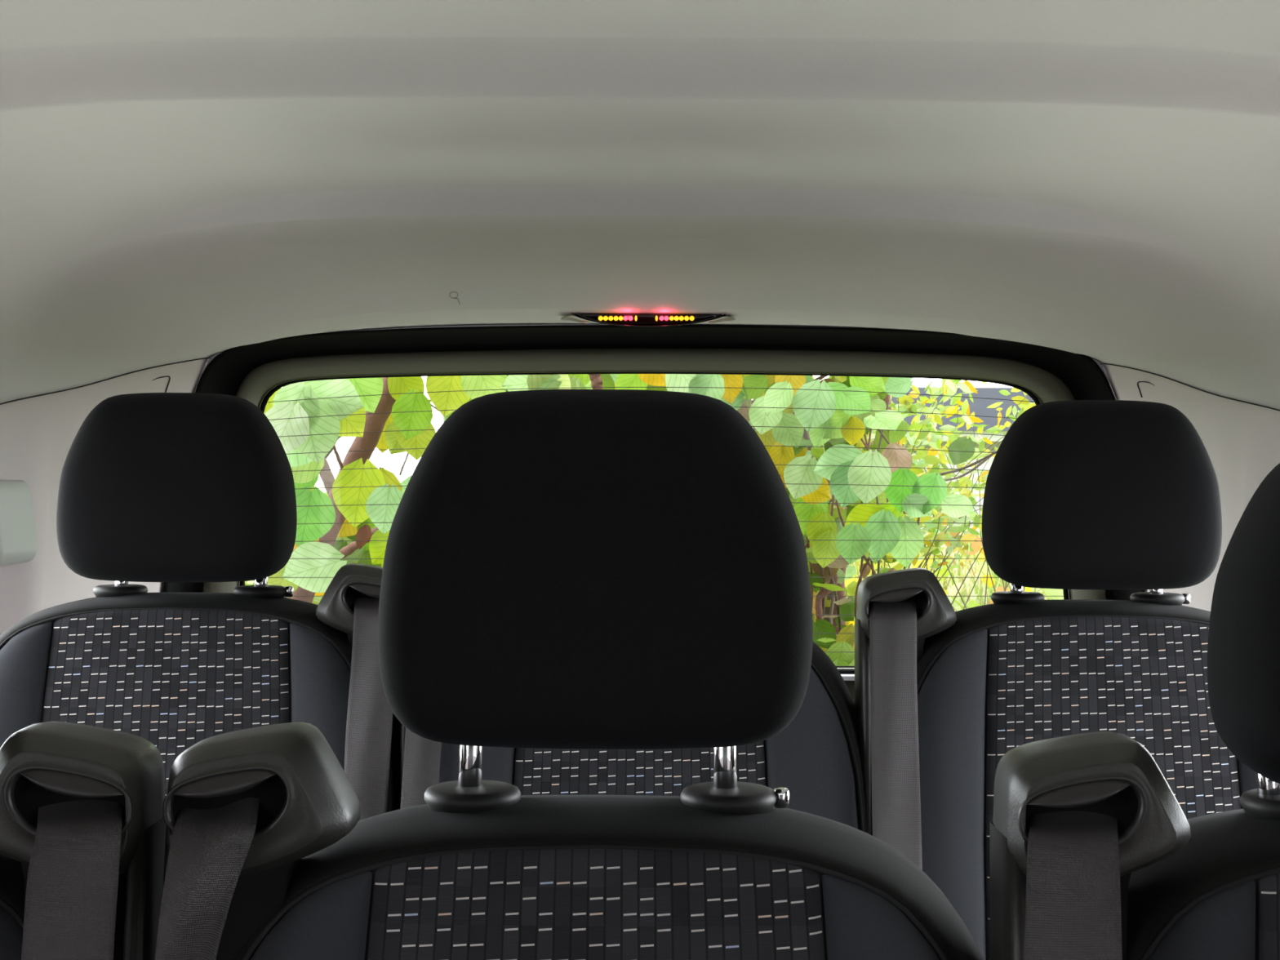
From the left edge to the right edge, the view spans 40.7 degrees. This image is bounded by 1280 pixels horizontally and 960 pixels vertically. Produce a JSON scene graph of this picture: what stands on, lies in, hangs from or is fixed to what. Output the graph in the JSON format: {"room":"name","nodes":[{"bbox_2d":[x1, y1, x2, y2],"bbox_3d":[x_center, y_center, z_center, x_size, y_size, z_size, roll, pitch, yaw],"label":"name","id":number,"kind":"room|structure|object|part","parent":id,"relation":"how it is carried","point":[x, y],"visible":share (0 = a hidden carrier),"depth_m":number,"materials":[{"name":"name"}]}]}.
{"room":"vehicle interior","nodes":[
{"label":"vehicle interior","id":0,"kind":"room"},
{"bbox_2d":[0,357,209,635],"bbox_3d":[-0.879,0.309,2.646,0.142,1.098,0.698,0,0,11],"label":"wall","id":1,"kind":"structure","parent":0,"point":[37,434],"depth_m":2.52,"materials":[{"name":"grey plastic"}]},
{"bbox_2d":[0,480,37,565],"bbox_3d":[-0.874,0.058,2.355,0.060,0.116,0.150,0,0,0],"label":"window","id":2,"kind":"structure","parent":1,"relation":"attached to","point":[18,541],"depth_m":2.35,"materials":[{"name":"white glass"}]},
{"bbox_2d":[0,357,211,404],"bbox_3d":[-0.835,-0.143,2.540,0.051,0.136,0.884,0,0,9],"label":"trim","id":3,"kind":"structure","parent":1,"relation":"attached to","point":[205,357],"depth_m":2.67,"materials":[{"name":"black"}]},
{"bbox_2d":[153,376,170,392],"bbox_3d":[-0.794,-0.160,2.864,0.010,0.028,0.055,0,0,7],"label":"cap","id":4,"kind":"object","parent":1,"relation":"attached to","point":[162,376],"visible":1,"depth_m":2.89,"materials":[{"name":"black"}]},
{"bbox_2d":[162,324,1145,704],"bbox_3d":[0.025,0.471,3.040,1.990,1.559,0.160,0,0,0],"label":"door","id":5,"kind":"structure","parent":1,"relation":"in","point":[249,372],"depth_m":3.04,"materials":[{"name":"black plastic"}]},
{"bbox_2d":[239,372,1069,666],"bbox_3d":[0.027,0.072,3.088,1.497,0.532,0.004,0,0,0],"label":"window","id":6,"kind":"structure","parent":5,"relation":"attached to","point":[878,475],"depth_m":3.09,"materials":[{"name":"clear glass"}]},
{"bbox_3d":[0.018,0.346,3.053,1.360,0.008,0.045,0,0,0],"label":"sill","id":7,"kind":"part","parent":5,"relation":"part of","materials":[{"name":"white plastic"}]},
{"bbox_2d":[0,0,1279,409],"bbox_3d":[0.005,-0.264,0.886,1.839,0.383,4.175,0,0,0],"label":"ceiling","id":8,"kind":"structure","parent":0,"point":[180,180],"depth_m":2.05,"materials":[{"name":"fabric"}]},
{"bbox_2d":[560,312,735,326],"bbox_3d":[0.014,-0.274,2.915,0.296,0.034,0.057,0,0,0],"label":"recessed light","id":9,"kind":"object","parent":8,"relation":"in","point":[616,319],"visible":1,"depth_m":2.89,"materials":[{"name":"black"}]},
{"bbox_2d":[1101,363,1279,611],"bbox_3d":[0.903,0.321,2.642,0.142,1.100,0.689,0,0,-7],"label":"wall","id":10,"kind":"structure","parent":0,"point":[1241,440],"depth_m":2.61,"materials":[{"name":"grey plastic"}]},
{"bbox_2d":[1137,381,1153,397],"bbox_3d":[0.838,-0.151,2.861,0.010,0.027,0.062,0,0,-2],"label":"cap","id":11,"kind":"object","parent":10,"relation":"attached to","point":[1138,382],"visible":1,"depth_m":2.89,"materials":[{"name":"black"}]},
{"bbox_2d":[1099,363,1279,411],"bbox_3d":[0.861,-0.135,2.538,0.040,0.133,0.878,0,0,-7],"label":"trim","id":12,"kind":"structure","parent":10,"relation":"attached to","point":[1100,363],"depth_m":2.67,"materials":[{"name":"black"}]},
{"bbox_3d":[-0.008,1.280,0.925,1.960,0.060,4.250,0,0,0],"label":"floor","id":13,"kind":"structure","parent":0,"visible":0},
{"bbox_2d":[0,721,166,959],"bbox_3d":[-0.554,0.596,0.789,0.522,1.301,0.738,0,0,0],"label":"passenger seat","id":14,"kind":"object","parent":13,"relation":"on","point":[42,764],"visible":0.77,"depth_m":1.01,"materials":[{"name":"plastic"}]},
{"bbox_3d":[-0.553,0.524,1.037,0.522,0.637,0.242,0,0,0],"label":"backrest","id":15,"kind":"part","parent":14,"relation":"part of","materials":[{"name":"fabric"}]},
{"bbox_2d":[21,800,122,959],"bbox_3d":[-0.324,0.269,0.984,0.053,0.164,0.106,0,0,-10],"label":"belt","id":16,"kind":"object","parent":14,"relation":"attached to","point":[71,896],"visible":0.98,"depth_m":0.97,"materials":[{"name":"grey fabric"}]},
{"bbox_2d":[0,392,405,812],"bbox_3d":[-0.526,0.574,1.709,0.532,1.346,0.738,0,0,0],"label":"passenger seat","id":17,"kind":"object","parent":13,"relation":"on","point":[173,487],"visible":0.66,"depth_m":1.92,"materials":[{"name":"fabric"}]},
{"bbox_3d":[-0.610,0.095,2.037,0.015,0.083,0.040,0,0,0],"label":"headrest post","id":18,"kind":"part","parent":17,"relation":"part of","materials":[{"name":"silver metal"}]},
{"bbox_3d":[-0.530,0.440,1.890,0.292,0.590,0.114,0,0,0],"label":"panel","id":19,"kind":"part","parent":17,"relation":"part of","materials":[{"name":"black fabric"}]},
{"bbox_3d":[-0.530,0.451,1.957,0.522,0.637,0.242,0,0,0],"label":"backrest","id":20,"kind":"part","parent":17,"relation":"part of","materials":[{"name":"fabric"}]},
{"bbox_3d":[-0.446,0.096,2.037,0.015,0.083,0.040,0,0,0],"label":"headrest post","id":21,"kind":"part","parent":17,"relation":"part of","materials":[{"name":"silver metal"}]},
{"bbox_2d":[344,597,392,821],"bbox_3d":[-0.297,0.342,1.890,0.057,0.420,0.142,0,0,0],"label":"belt","id":22,"kind":"object","parent":17,"relation":"attached to","point":[369,724],"visible":0.42,"depth_m":1.89,"materials":[{"name":"grey fabric"}]},
{"bbox_2d":[162,389,984,959],"bbox_3d":[-0.028,0.598,0.789,0.522,1.305,0.738,0,0,0],"label":"passenger seat","id":23,"kind":"object","parent":13,"relation":"on","point":[580,569],"visible":0.98,"depth_m":1.00,"materials":[{"name":"fabric"}]},
{"bbox_2d":[155,797,259,959],"bbox_3d":[-0.247,0.271,0.980,0.051,0.168,0.119,0,0,0],"label":"belt","id":24,"kind":"object","parent":23,"relation":"attached to","point":[209,849],"visible":0.98,"depth_m":0.97,"materials":[{"name":"grey fabric"}]},
{"bbox_3d":[-0.109,0.154,1.122,0.015,0.111,0.050,0,0,0],"label":"headrest post","id":25,"kind":"part","parent":23,"relation":"part of","materials":[{"name":"silver metal"}]},
{"bbox_3d":[-0.027,0.512,0.970,0.292,0.590,0.114,0,0,0],"label":"panel","id":26,"kind":"part","parent":23,"relation":"part of","materials":[{"name":"black fabric"}]},
{"bbox_3d":[-0.027,0.523,1.037,0.522,0.637,0.242,0,0,0],"label":"backrest","id":27,"kind":"part","parent":23,"relation":"part of","materials":[{"name":"fabric"}]},
{"bbox_3d":[0.055,0.155,1.122,0.015,0.111,0.050,0,0,0],"label":"headrest post","id":28,"kind":"part","parent":23,"relation":"part of","materials":[{"name":"silver metal"}]},
{"bbox_2d":[439,641,866,832],"bbox_3d":[-0.003,0.583,1.709,0.526,1.334,0.738,0,0,0],"label":"passenger seat","id":29,"kind":"object","parent":13,"relation":"on","point":[817,757],"visible":0.06,"depth_m":1.91,"materials":[{"name":"fabric"}]},
{"bbox_2d":[400,727,441,808],"bbox_3d":[-0.235,0.343,1.890,0.060,0.418,0.139,0,0,0],"label":"belt","id":30,"kind":"object","parent":29,"relation":"attached to","point":[422,756],"visible":0.17,"depth_m":1.88,"materials":[{"name":"grey fabric"}]},
{"bbox_3d":[-0.001,0.455,1.890,0.292,0.590,0.114,0,0,0],"label":"panel","id":31,"kind":"part","parent":29,"relation":"part of","materials":[{"name":"black fabric"}]},
{"bbox_2d":[854,400,1257,959],"bbox_3d":[0.515,0.581,1.709,0.538,1.344,0.738,0,0,0],"label":"passenger seat","id":32,"kind":"object","parent":13,"relation":"on","point":[1114,495],"visible":0.66,"depth_m":1.91,"materials":[{"name":"fabric"}]},
{"bbox_2d":[869,601,922,870],"bbox_3d":[0.279,0.343,1.889,0.055,0.413,0.146,0,0,4],"label":"belt","id":33,"kind":"object","parent":32,"relation":"attached to","point":[895,747],"visible":0.67,"depth_m":1.89,"materials":[{"name":"grey fabric"}]},
{"bbox_3d":[0.443,0.103,2.037,0.015,0.083,0.040,0,0,0],"label":"headrest post","id":34,"kind":"part","parent":32,"relation":"part of","materials":[{"name":"silver metal"}]},
{"bbox_3d":[0.523,0.459,1.957,0.522,0.637,0.242,0,0,0],"label":"backrest","id":35,"kind":"part","parent":32,"relation":"part of","materials":[{"name":"fabric"}]},
{"bbox_3d":[0.523,0.448,1.890,0.292,0.590,0.114,0,0,0],"label":"panel","id":36,"kind":"part","parent":32,"relation":"part of","materials":[{"name":"black fabric"}]},
{"bbox_3d":[0.607,0.104,2.037,0.015,0.083,0.040,0,0,0],"label":"headrest post","id":37,"kind":"part","parent":32,"relation":"part of","materials":[{"name":"silver metal"}]},
{"bbox_2d":[990,462,1279,959],"bbox_3d":[0.486,0.613,0.789,0.543,1.279,0.738,0,0,0],"label":"passenger seat","id":38,"kind":"object","parent":13,"relation":"on","point":[1206,886],"visible":0.91,"depth_m":1.02,"materials":[{"name":"fabric"}]},
{"bbox_2d":[1024,810,1122,959],"bbox_3d":[0.245,0.271,0.981,0.054,0.154,0.115,0,0,12],"label":"belt","id":39,"kind":"object","parent":38,"relation":"attached to","point":[1073,906],"visible":0.98,"depth_m":0.97,"materials":[{"name":"grey fabric"}]},
{"bbox_3d":[0.497,0.528,1.037,0.522,0.637,0.242,0,0,0],"label":"backrest","id":40,"kind":"part","parent":38,"relation":"part of","materials":[{"name":"fabric"}]},
{"bbox_3d":[0.405,0.171,1.118,0.015,0.088,0.042,0,0,0],"label":"headrest post","id":41,"kind":"part","parent":38,"relation":"part of","materials":[{"name":"silver metal"}]},
{"bbox_3d":[0.497,0.518,0.970,0.292,0.590,0.114,0,0,0],"label":"panel","id":42,"kind":"part","parent":38,"relation":"part of","materials":[{"name":"black fabric"}]}
]}

